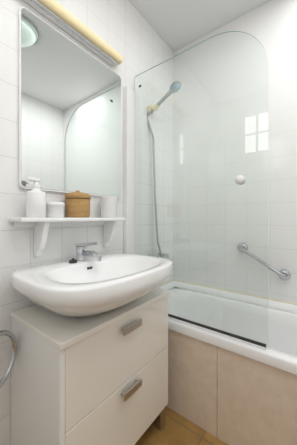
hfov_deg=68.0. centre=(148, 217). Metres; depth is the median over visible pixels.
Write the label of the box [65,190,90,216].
wicker basket
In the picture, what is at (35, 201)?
soap dispenser
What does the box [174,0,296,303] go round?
wall
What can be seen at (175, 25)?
ceiling
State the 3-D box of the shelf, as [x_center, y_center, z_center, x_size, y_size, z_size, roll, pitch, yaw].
[-0.351,0.085,1.081,0.119,0.173,0.564,0,0,38]
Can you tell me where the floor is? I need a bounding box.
[135,406,227,444]
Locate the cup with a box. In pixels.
[100,196,117,217]
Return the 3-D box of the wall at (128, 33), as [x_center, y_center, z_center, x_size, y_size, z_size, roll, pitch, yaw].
[-0.493,-0.175,1.080,0.100,2.550,2.410,0,0,38]
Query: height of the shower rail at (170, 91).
1.300 m
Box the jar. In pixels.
[46,202,64,216]
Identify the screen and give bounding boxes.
[124,31,268,349]
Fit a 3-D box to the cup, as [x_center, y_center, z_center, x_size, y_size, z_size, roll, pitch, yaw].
[-0.223,-0.060,1.238,0.100,0.114,0.100,0,0,38]
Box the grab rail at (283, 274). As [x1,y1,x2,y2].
[238,243,290,279]
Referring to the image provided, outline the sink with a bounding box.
[11,252,172,316]
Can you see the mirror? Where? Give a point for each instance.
(69, 116)
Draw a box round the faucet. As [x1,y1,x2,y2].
[68,242,101,263]
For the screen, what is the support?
attached to the wall at (128, 33)
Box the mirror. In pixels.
[19,0,122,197]
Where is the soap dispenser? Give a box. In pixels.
[25,177,45,216]
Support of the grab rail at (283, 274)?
attached to the wall at (271, 26)
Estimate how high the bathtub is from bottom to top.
0.562 m
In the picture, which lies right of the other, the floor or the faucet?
the floor
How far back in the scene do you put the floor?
1.12 m
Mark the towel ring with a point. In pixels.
(10, 335)
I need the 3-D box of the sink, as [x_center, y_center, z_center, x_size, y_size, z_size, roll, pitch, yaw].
[-0.199,0.295,0.971,0.480,0.177,0.644,0,0,38]
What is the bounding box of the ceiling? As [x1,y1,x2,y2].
[129,0,270,51]
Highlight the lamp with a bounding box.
[19,0,122,65]
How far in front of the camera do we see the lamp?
1.09 m
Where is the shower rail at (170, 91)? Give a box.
[147,81,180,261]
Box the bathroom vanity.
[10,242,172,444]
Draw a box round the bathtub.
[158,280,296,444]
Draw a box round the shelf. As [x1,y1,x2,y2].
[9,217,124,256]
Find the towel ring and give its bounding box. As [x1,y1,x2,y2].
[0,330,16,387]
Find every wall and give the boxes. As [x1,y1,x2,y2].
[0,0,173,444]
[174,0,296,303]
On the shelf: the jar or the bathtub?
the jar
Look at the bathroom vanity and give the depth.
0.83 m

